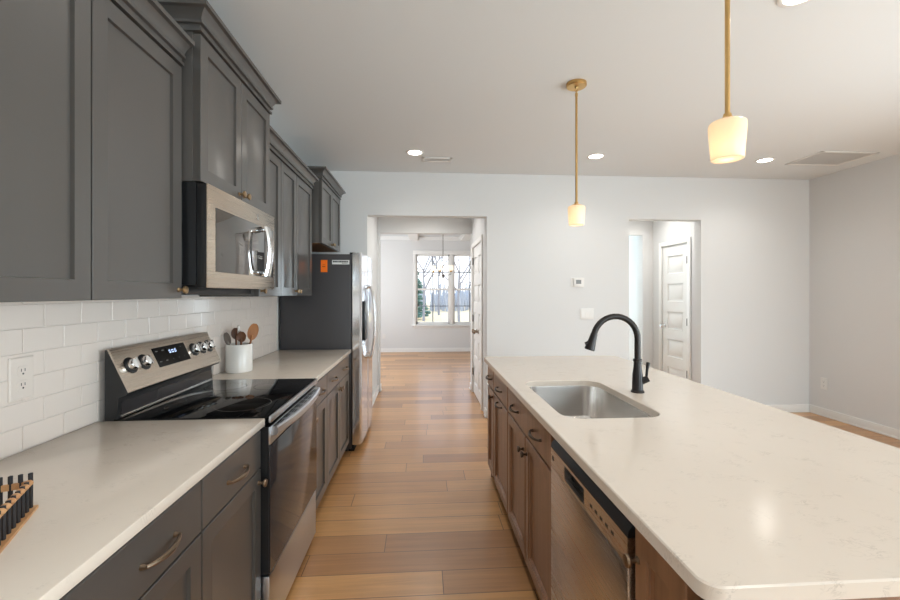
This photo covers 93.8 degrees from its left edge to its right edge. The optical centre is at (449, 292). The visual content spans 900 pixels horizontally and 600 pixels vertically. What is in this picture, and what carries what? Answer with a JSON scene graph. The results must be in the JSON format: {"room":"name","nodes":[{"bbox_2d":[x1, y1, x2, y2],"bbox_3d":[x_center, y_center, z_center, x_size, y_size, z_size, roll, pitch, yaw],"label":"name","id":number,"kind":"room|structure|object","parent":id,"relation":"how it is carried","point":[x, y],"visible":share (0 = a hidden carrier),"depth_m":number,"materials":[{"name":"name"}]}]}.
{"room":"kitchen","nodes":[
{"label":"kitchen","id":0,"kind":"room"},
{"bbox_2d":[182,295,279,349],"bbox_3d":[-1.331,0.035,0.197,0.120,2.743,8.810,0,0,-4],"label":"wall","id":1,"kind":"structure","parent":0,"point":[278,297],"depth_m":3.69,"materials":[{"name":"white paint"}]},
{"bbox_2d":[7,355,32,402],"bbox_3d":[-1.329,0.265,1.307,0.010,0.132,0.080,0,0,-4],"label":"outlet","id":2,"kind":"object","parent":1,"relation":"attached to","point":[19,369],"visible":1,"depth_m":1.30,"materials":[{"name":"beige plastic"}]},
{"bbox_2d":[17,365,27,376],"bbox_3d":[-1.326,0.243,1.307,0.003,0.032,0.034,0,0,-4],"label":"receptacle","id":3,"kind":"object","parent":2,"relation":"attached to","point":[22,370],"depth_m":1.30,"materials":[{"name":"grey plastic"}]},
{"bbox_2d":[17,379,27,390],"bbox_3d":[-1.326,0.287,1.307,0.003,0.032,0.034,0,0,-4],"label":"receptacle","id":4,"kind":"object","parent":2,"relation":"attached to","point":[22,384],"depth_m":1.30,"materials":[{"name":"grey plastic"}]},
{"bbox_2d":[0,0,90,301],"bbox_3d":[-1.117,-0.472,0.762,0.381,0.987,0.812,0,0,-4],"label":"upper cabinet","id":5,"kind":"object","parent":1,"relation":"attached to","point":[45,45],"visible":1,"depth_m":1.04,"materials":[{"name":"grey paint"}]},
{"bbox_2d":[80,0,194,300],"bbox_3d":[-1.158,-0.472,1.389,0.381,0.987,0.442,0,0,-4],"label":"upper cabinet","id":6,"kind":"object","parent":1,"relation":"attached to","point":[138,50],"visible":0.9,"depth_m":1.37,"materials":[{"name":"grey paint"}]},
{"bbox_2d":[0,295,276,459],"bbox_3d":[-1.381,0.261,1.948,0.012,0.492,3.372,0,0,-4],"label":"backsplash","id":7,"kind":"structure","parent":1,"relation":"attached to","point":[67,341],"depth_m":1.54,"materials":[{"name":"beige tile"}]},
{"bbox_2d":[157,0,280,214],"bbox_3d":[-1.169,-0.772,2.002,0.441,0.674,0.852,0,0,-4],"label":"upper cabinet","id":8,"kind":"object","parent":1,"relation":"attached to","point":[227,103],"visible":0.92,"depth_m":1.82,"materials":[{"name":"grey paint"}]},
{"bbox_2d":[182,182,273,294],"bbox_3d":[-1.153,-0.211,2.001,0.472,0.440,0.747,0,0,-4],"label":"microwave","id":9,"kind":"object","parent":8,"relation":"attached to","point":[228,242],"visible":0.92,"depth_m":1.78,"materials":[{"name":"silver metal"}]},
{"bbox_2d":[199,126,287,296],"bbox_3d":[-1.236,-0.472,2.562,0.381,0.987,0.372,0,0,-4],"label":"upper cabinet","id":10,"kind":"object","parent":1,"relation":"attached to","point":[278,145],"visible":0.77,"depth_m":2.67,"materials":[{"name":"grey paint"}]},
{"bbox_2d":[281,146,318,295],"bbox_3d":[-1.276,-0.472,3.161,0.381,0.987,0.825,0,0,-4],"label":"upper cabinet","id":11,"kind":"object","parent":1,"relation":"attached to","point":[297,180],"visible":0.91,"depth_m":3.07,"materials":[{"name":"grey paint"}]},
{"bbox_2d":[307,166,345,251],"bbox_3d":[-1.312,-0.760,4.074,0.431,0.654,0.937,0,0,-4],"label":"upper cabinet","id":12,"kind":"object","parent":1,"relation":"attached to","point":[327,193],"visible":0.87,"depth_m":3.86,"materials":[{"name":"grey paint"}]},
{"bbox_2d":[368,217,377,395],"bbox_3d":[-1.049,0.035,5.372,0.120,2.743,1.240,0,0,-4],"label":"wall","id":13,"kind":"structure","parent":0,"point":[372,221],"depth_m":5.61,"materials":[{"name":"white paint"}]},
{"bbox_2d":[378,217,471,391],"bbox_3d":[-0.496,0.035,6.090,4.820,2.743,0.120,0,0,-4],"label":"door frame","id":14,"kind":"structure","parent":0,"point":[386,225],"depth_m":6.04,"materials":[{"name":"white paint"}]},
{"bbox_2d":[381,240,470,347],"bbox_3d":[-0.723,0.035,10.099,4.900,2.743,0.150,0,0,-4],"label":"wall","id":15,"kind":"structure","parent":0,"point":[397,256],"depth_m":10.00,"materials":[{"name":"white paint"}]},
{"bbox_2d":[381,234,470,240],"bbox_3d":[-0.527,-1.289,8.093,4.425,0.091,3.880,0,0,-4],"label":"trim","id":16,"kind":"structure","parent":15,"relation":"attached to","point":[415,237],"depth_m":9.94,"materials":[{"name":"white paint"}]},
{"bbox_2d":[381,348,470,351],"bbox_3d":[-0.539,1.361,8.092,4.400,0.092,3.880,0,0,-4],"label":"baseboard","id":17,"kind":"structure","parent":15,"relation":"attached to","point":[382,349],"depth_m":10.02,"materials":[{"name":"white paint"}]},
{"bbox_2d":[411,250,470,327],"bbox_3d":[0.034,-0.081,10.105,1.910,1.855,0.180,0,0,-4],"label":"window","id":18,"kind":"structure","parent":15,"relation":"in","point":[451,255],"depth_m":10.06,"materials":[{"name":"white paint"}]},
{"bbox_2d":[472,218,484,411],"bbox_3d":[0.432,0.035,5.471,0.140,2.743,1.240,0,0,-4],"label":"wall","id":19,"kind":"structure","parent":0,"point":[478,224],"depth_m":4.97,"materials":[{"name":"white paint"}]},
{"bbox_2d":[471,235,482,410],"bbox_3d":[0.346,0.357,5.525,0.105,2.100,1.020,0,0,-4],"label":"door","id":20,"kind":"structure","parent":19,"relation":"in","point":[477,331],"depth_m":5.55,"materials":[{"name":"white paint"}]},
{"bbox_2d":[207,0,899,236],"bbox_3d":[1.294,-1.386,3.143,9.000,0.100,14.500,0,0,-4],"label":"ceiling","id":21,"kind":"structure","parent":0,"point":[480,85],"depth_m":2.63,"materials":[{"name":"white paint"}]},
{"bbox_2d":[406,149,423,155],"bbox_3d":[-0.333,-1.333,4.007,0.169,0.006,0.169,0,0,-4],"label":"recessed light","id":22,"kind":"object","parent":21,"relation":"in","point":[414,152],"visible":1,"depth_m":4.00,"materials":[{"name":"white plastic"}]},
{"bbox_2d":[422,157,451,161],"bbox_3d":[-0.131,-1.331,4.216,0.300,0.010,0.130,0,0,-4],"label":"ceiling vent","id":23,"kind":"object","parent":21,"relation":"in","point":[424,159],"visible":1,"depth_m":4.21,"materials":[{"name":"white metal"}]},
{"bbox_2d":[431,265,452,277],"bbox_3d":[-0.151,-0.804,7.969,0.303,1.062,0.402,0,0,-31],"label":"chandelier","id":24,"kind":"object","parent":21,"relation":"hanging from","point":[450,267],"visible":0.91,"depth_m":7.88,"materials":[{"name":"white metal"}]},
{"bbox_2d":[566,79,586,225],"bbox_3d":[0.807,-0.883,2.689,0.126,0.904,0.126,0,0,-4],"label":"pendant light","id":25,"kind":"object","parent":21,"relation":"hanging from","point":[576,212],"visible":1,"depth_m":2.68,"materials":[{"name":"gold metal"}]},
{"bbox_2d":[587,153,604,158],"bbox_3d":[1.426,-1.333,4.114,0.169,0.006,0.169,0,0,-4],"label":"recessed light","id":26,"kind":"object","parent":21,"relation":"in","point":[596,155],"visible":1,"depth_m":4.12,"materials":[{"name":"white"}]},
{"bbox_2d":[708,0,747,163],"bbox_3d":[0.897,-0.883,1.363,0.126,0.904,0.126,0,0,-4],"label":"pendant light","id":27,"kind":"object","parent":21,"relation":"hanging from","point":[727,135],"visible":1,"depth_m":1.34,"materials":[{"name":"white glass"}]},
{"bbox_2d":[755,157,775,162],"bbox_3d":[3.169,-1.333,4.238,0.169,0.006,0.169,0,0,-4],"label":"recessed light","id":28,"kind":"object","parent":21,"relation":"in","point":[763,160],"visible":1,"depth_m":4.24,"materials":[{"name":"white"}]},
{"bbox_2d":[777,0,810,7],"bbox_3d":[1.568,-1.333,1.883,0.169,0.006,0.169,0,0,-4],"label":"recessed light","id":29,"kind":"object","parent":21,"relation":"in","point":[781,3],"visible":1,"depth_m":1.93,"materials":[{"name":"white"}]},
{"bbox_2d":[785,151,878,165],"bbox_3d":[3.778,-1.331,4.185,0.575,0.010,0.410,0,0,-4],"label":"ceiling vent","id":30,"kind":"object","parent":21,"relation":"in","point":[823,158],"visible":1,"depth_m":4.17,"materials":[{"name":"white metal"}]},
{"bbox_2d":[312,171,808,409],"bbox_3d":[1.341,0.035,4.850,6.070,2.743,0.120,0,0,-4],"label":"wall","id":31,"kind":"structure","parent":0,"point":[751,236],"depth_m":4.83,"materials":[{"name":"white paint"}]},
{"bbox_2d":[372,382,470,406],"bbox_3d":[-0.323,1.361,5.481,1.345,0.092,1.360,0,0,-4],"label":"baseboard","id":32,"kind":"structure","parent":31,"relation":"attached to","point":[376,392],"depth_m":5.72,"materials":[{"name":"white paint"}]},
{"bbox_2d":[571,278,583,286],"bbox_3d":[1.453,-0.117,4.784,0.155,0.108,0.025,0,0,-4],"label":"thermostat","id":33,"kind":"object","parent":31,"relation":"attached to","point":[575,282],"visible":1,"depth_m":4.78,"materials":[{"name":"white plastic"}]},
{"bbox_2d":[580,308,593,318],"bbox_3d":[1.561,0.238,4.800,0.160,0.127,0.008,0,0,-4],"label":"light switch","id":34,"kind":"object","parent":31,"relation":"attached to","point":[585,313],"visible":1,"depth_m":4.80,"materials":[{"name":"white plastic"}]},
{"bbox_2d":[484,404,808,418],"bbox_3d":[1.659,1.361,4.860,5.165,0.092,0.142,0,0,-4],"label":"baseboard","id":35,"kind":"structure","parent":31,"relation":"attached to","point":[790,408],"depth_m":4.95,"materials":[{"name":"white paint"}]},
{"bbox_2d":[286,352,899,599],"bbox_3d":[1.294,1.457,3.143,9.000,0.100,14.500,0,0,-4],"label":"floor","id":36,"kind":"structure","parent":0,"point":[416,511],"depth_m":2.80,"materials":[{"name":"brown wood"}]},
{"bbox_2d":[59,481,200,599],"bbox_3d":[-0.980,0.965,0.808,0.660,0.884,0.762,0,0,-4],"label":"base cabinet","id":37,"kind":"object","parent":36,"relation":"on","point":[162,561],"visible":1,"depth_m":1.01,"materials":[{"name":"grey paint"}]},
{"bbox_2d":[0,418,264,599],"bbox_3d":[-0.999,0.508,1.021,0.627,0.030,1.230,0,0,-4],"label":"countertop","id":38,"kind":"structure","parent":37,"relation":"on","point":[97,485],"depth_m":1.08,"materials":[{"name":"stone"}]},
{"bbox_2d":[0,472,38,553],"bbox_3d":[-0.960,0.450,0.781,0.208,0.086,0.308,0,0,-29],"label":"spice rack","id":39,"kind":"object","parent":38,"relation":"on","point":[18,508],"visible":1,"depth_m":0.89,"materials":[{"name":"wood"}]},
{"bbox_2d":[105,332,319,599],"bbox_3d":[-1.018,0.813,2.013,0.669,1.188,0.747,0,0,-4],"label":"range","id":40,"kind":"object","parent":36,"relation":"on","point":[171,378],"visible":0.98,"depth_m":1.86,"materials":[{"name":"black metal"}]},
{"bbox_2d":[114,378,315,420],"bbox_3d":[-1.030,0.494,2.012,0.583,0.013,0.747,0,0,-4],"label":"cooktop","id":41,"kind":"object","parent":40,"relation":"in","point":[208,398],"depth_m":1.89,"materials":[{"name":"black glass"}]},
{"bbox_2d":[199,430,267,599],"bbox_3d":[-1.020,0.965,1.413,0.660,0.884,0.444,0,0,-4],"label":"base cabinet","id":42,"kind":"object","parent":36,"relation":"on","point":[230,533],"visible":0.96,"depth_m":1.42,"materials":[{"name":"grey paint"}]},
{"bbox_2d":[314,374,326,508],"bbox_3d":[-1.098,0.965,2.583,0.660,0.884,0.396,0,0,-4],"label":"base cabinet","id":43,"kind":"object","parent":36,"relation":"on","point":[321,488],"visible":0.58,"depth_m":2.69,"materials":[{"name":"grey paint"}]},
{"bbox_2d":[280,252,376,450],"bbox_3d":[-1.119,0.524,4.136,0.787,1.765,0.878,0,0,-4],"label":"refrigerator","id":44,"kind":"object","parent":36,"relation":"on","point":[337,314],"visible":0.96,"depth_m":3.71,"materials":[{"name":"grey metal"}]},
{"bbox_2d":[321,260,326,271],"bbox_3d":[-1.105,-0.235,3.696,0.057,0.107,0.003,0,0,-4],"label":"sticker","id":45,"kind":"object","parent":44,"relation":"attached to","point":[323,262],"visible":1,"depth_m":3.69,"materials":[{"name":"orange paper"}]},
{"bbox_2d":[332,260,348,263],"bbox_3d":[-0.961,-0.269,3.705,0.150,0.038,0.003,0,0,-4],"label":"label","id":46,"kind":"object","parent":44,"relation":"attached to","point":[333,261],"visible":1,"depth_m":3.70,"materials":[{"name":"white paper"}]},
{"bbox_2d":[326,355,348,486],"bbox_3d":[-1.140,0.965,3.207,0.660,0.884,0.848,0,0,-4],"label":"base cabinet","id":47,"kind":"object","parent":36,"relation":"on","point":[337,396],"visible":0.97,"depth_m":3.17,"materials":[{"name":"grey paint"}]},
{"bbox_2d":[213,349,350,379],"bbox_3d":[-1.132,0.508,3.018,0.627,0.030,1.270,0,0,-4],"label":"countertop","id":48,"kind":"structure","parent":47,"relation":"on","point":[279,364],"depth_m":2.87,"materials":[{"name":"stone"}]},
{"bbox_2d":[225,342,252,373],"bbox_3d":[-1.320,0.406,2.640,0.154,0.173,0.154,0,0,-4],"label":"utensil crock","id":49,"kind":"object","parent":48,"relation":"on","point":[238,358],"visible":0.88,"depth_m":2.58,"materials":[{"name":"white ceramic"}]},
{"bbox_2d":[223,332,230,344],"bbox_3d":[-1.363,0.361,2.609,0.077,0.233,0.012,0,0,-4],"label":"metal spoon","id":50,"kind":"object","parent":49,"relation":"in","point":[227,339],"visible":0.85,"depth_m":2.61,"materials":[{"name":"grey metal"}]},
{"bbox_2d":[231,328,240,344],"bbox_3d":[-1.360,0.350,2.676,0.056,0.255,0.018,0,0,-21],"label":"wooden spoon","id":51,"kind":"object","parent":49,"relation":"in","point":[234,333],"visible":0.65,"depth_m":2.67,"materials":[{"name":"brown wood"}]},
{"bbox_2d":[231,328,240,338],"bbox_3d":[-1.361,0.259,2.679,0.056,0.073,0.012,0,0,-21],"label":"bowl","id":52,"kind":"object","parent":51,"relation":"on","point":[234,333],"depth_m":2.67,"materials":[{"name":"brown wood"}]},
{"bbox_2d":[237,332,245,344],"bbox_3d":[-1.288,0.358,2.604,0.053,0.238,0.019,0,0,-4],"label":"wooden spoon","id":53,"kind":"object","parent":49,"relation":"in","point":[241,336],"visible":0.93,"depth_m":2.60,"materials":[{"name":"brown wood"}]},
{"bbox_2d":[247,323,258,343],"bbox_3d":[-1.260,0.336,2.666,0.089,0.284,0.033,0,0,-22],"label":"wooden spoon","id":54,"kind":"object","parent":49,"relation":"in","point":[252,333],"visible":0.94,"depth_m":2.67,"materials":[{"name":"brown wood"}]},
{"bbox_2d":[485,366,494,477],"bbox_3d":[0.577,0.965,3.086,0.639,0.884,0.278,0,0,-4],"label":"base cabinet","id":55,"kind":"object","parent":36,"relation":"on","point":[490,375],"visible":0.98,"depth_m":3.10,"materials":[{"name":"brown wood"}]},
{"bbox_2d":[494,373,508,514],"bbox_3d":[0.602,0.965,2.709,0.639,0.884,0.474,0,0,-4],"label":"base cabinet","id":56,"kind":"object","parent":36,"relation":"on","point":[501,411],"visible":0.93,"depth_m":2.67,"materials":[{"name":"brown wood"}]},
{"bbox_2d":[508,388,553,599],"bbox_3d":[0.646,0.966,2.053,0.639,0.882,0.838,0,0,-4],"label":"base cabinet","id":57,"kind":"object","parent":36,"relation":"on","point":[529,442],"visible":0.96,"depth_m":1.95,"materials":[{"name":"brown wood"}]},
{"bbox_2d":[551,439,634,599],"bbox_3d":[0.708,0.969,1.323,0.612,0.875,0.602,0,0,-4],"label":"dishwasher","id":58,"kind":"object","parent":36,"relation":"on","point":[590,536],"visible":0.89,"depth_m":1.28,"materials":[{"name":"silver metal"}]},
{"bbox_2d":[623,528,703,599],"bbox_3d":[0.725,0.965,0.891,0.635,0.884,0.241,0,0,-4],"label":"base cabinet","id":59,"kind":"object","parent":36,"relation":"on","point":[655,579],"visible":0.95,"depth_m":0.92,"materials":[{"name":"brown wood"}]},
{"bbox_2d":[484,355,899,599],"bbox_3d":[0.861,0.508,2.014,1.038,0.030,2.560,0,0,-4],"label":"countertop","id":60,"kind":"structure","parent":59,"relation":"on","point":[743,498],"depth_m":1.09,"materials":[{"name":"stone"}]},
{"bbox_2d":[530,386,652,418],"bbox_3d":[0.636,0.622,2.012,0.473,0.197,0.766,0,0,-4],"label":"sink","id":61,"kind":"object","parent":60,"relation":"in","point":[582,402],"visible":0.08,"depth_m":2.36,"materials":[{"name":"silver metal"}]},
{"bbox_2d":[584,314,649,393],"bbox_3d":[0.825,0.298,2.084,0.324,0.390,0.064,0,0,-4],"label":"kitchen faucet","id":62,"kind":"object","parent":60,"relation":"on","point":[638,380],"visible":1,"depth_m":2.07,"materials":[{"name":"black metal"}]},
{"bbox_2d":[491,473,899,599],"bbox_3d":[0.684,0.965,2.000,0.629,0.884,2.510,0,0,-4],"label":"panel","id":63,"kind":"object","parent":36,"relation":"on","point":[880,598],"visible":0.12,"depth_m":0.75,"materials":[{"name":"brown wood"}]},
{"bbox_2d":[629,221,652,367],"bbox_3d":[2.451,0.035,6.237,1.080,2.743,0.120,0,0,-4],"label":"wall","id":64,"kind":"structure","parent":0,"point":[643,230],"depth_m":6.21,"materials":[{"name":"white paint"}]},
{"bbox_2d":[629,221,693,380],"bbox_3d":[3.003,0.035,7.120,0.140,2.743,4.190,0,0,-4],"label":"wall","id":65,"kind":"structure","parent":0,"point":[663,231],"depth_m":6.12,"materials":[{"name":"white paint"}]},
{"bbox_2d":[659,237,690,379],"bbox_3d":[3.017,0.349,5.678,0.105,2.115,0.710,0,0,-4],"label":"door","id":66,"kind":"structure","parent":65,"relation":"in","point":[676,325],"depth_m":5.67,"materials":[{"name":"paint"},{"name":"satin nickel"}]},
{"bbox_2d":[809,154,899,429],"bbox_3d":[4.602,0.035,0.652,0.120,2.743,8.690,0,0,-4],"label":"wall","id":67,"kind":"structure","parent":0,"point":[854,212],"depth_m":4.43,"materials":[{"name":"white paint"}]},
{"bbox_2d":[821,377,827,389],"bbox_3d":[4.260,1.035,4.799,0.010,0.132,0.080,0,0,-4],"label":"outlet","id":68,"kind":"object","parent":67,"relation":"attached to","point":[824,381],"visible":1,"depth_m":4.79,"materials":[{"name":"white plastic"}]},
{"bbox_2d":[809,404,899,439],"bbox_3d":[4.340,1.361,3.521,0.022,0.092,2.930,0,0,-4],"label":"baseboard","id":69,"kind":"structure","parent":67,"relation":"attached to","point":[861,423],"depth_m":4.42,"materials":[{"name":"white paint"}]},
{"label":"outside","id":70,"kind":"structure","parent":0,"visible":0},
{"bbox_2d":[418,301,470,321],"bbox_3d":[-3.342,1.832,50.164,120.000,0.050,79.450,0,0,-4],"label":"ground","id":71,"kind":"structure","parent":70,"point":[464,315],"depth_m":32.09,"materials":[{"name":"white plant"}]},
{"bbox_2d":[418,273,430,317],"bbox_3d":[-2.669,-0.408,28.841,2.510,4.529,2.678,0,0,-40],"label":"evergreen tree","id":72,"kind":"object","parent":71,"relation":"on","point":[420,303],"visible":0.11,"depth_m":28.52,"materials":[{"name":"green plant"}]},
{"bbox_2d":[418,256,445,320],"bbox_3d":[-0.824,-2.188,26.638,5.378,8.094,3.061,0,0,40],"label":"bare tree","id":73,"kind":"object","parent":71,"relation":"on","point":[438,259],"visible":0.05,"depth_m":26.91,"materials":[{"name":"grey plant"}]},
{"bbox_2d":[431,256,447,314],"bbox_3d":[-0.636,-2.640,33.566,4.928,8.996,6.485,0,0,-30],"label":"bare tree","id":74,"kind":"object","parent":71,"relation":"on","point":[431,256],"visible":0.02,"depth_m":33.97,"materials":[{"name":"grey plant"}]},
{"bbox_2d":[418,256,470,321],"bbox_3d":[0.525,-1.367,21.411,5.699,6.453,3.964,0,0,-4],"label":"bare tree","id":75,"kind":"object","parent":71,"relation":"on","point":[459,274],"visible":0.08,"depth_m":21.54,"materials":[{"name":"grey plant"}]},
{"bbox_2d":[419,279,470,311],"bbox_3d":[-1.229,0.164,47.399,40.979,3.318,14.979,0,0,-4],"label":"thicket","id":76,"kind":"object","parent":71,"relation":"on","point":[464,295],"visible":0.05,"depth_m":42.89,"materials":[{"name":"grey plant"}]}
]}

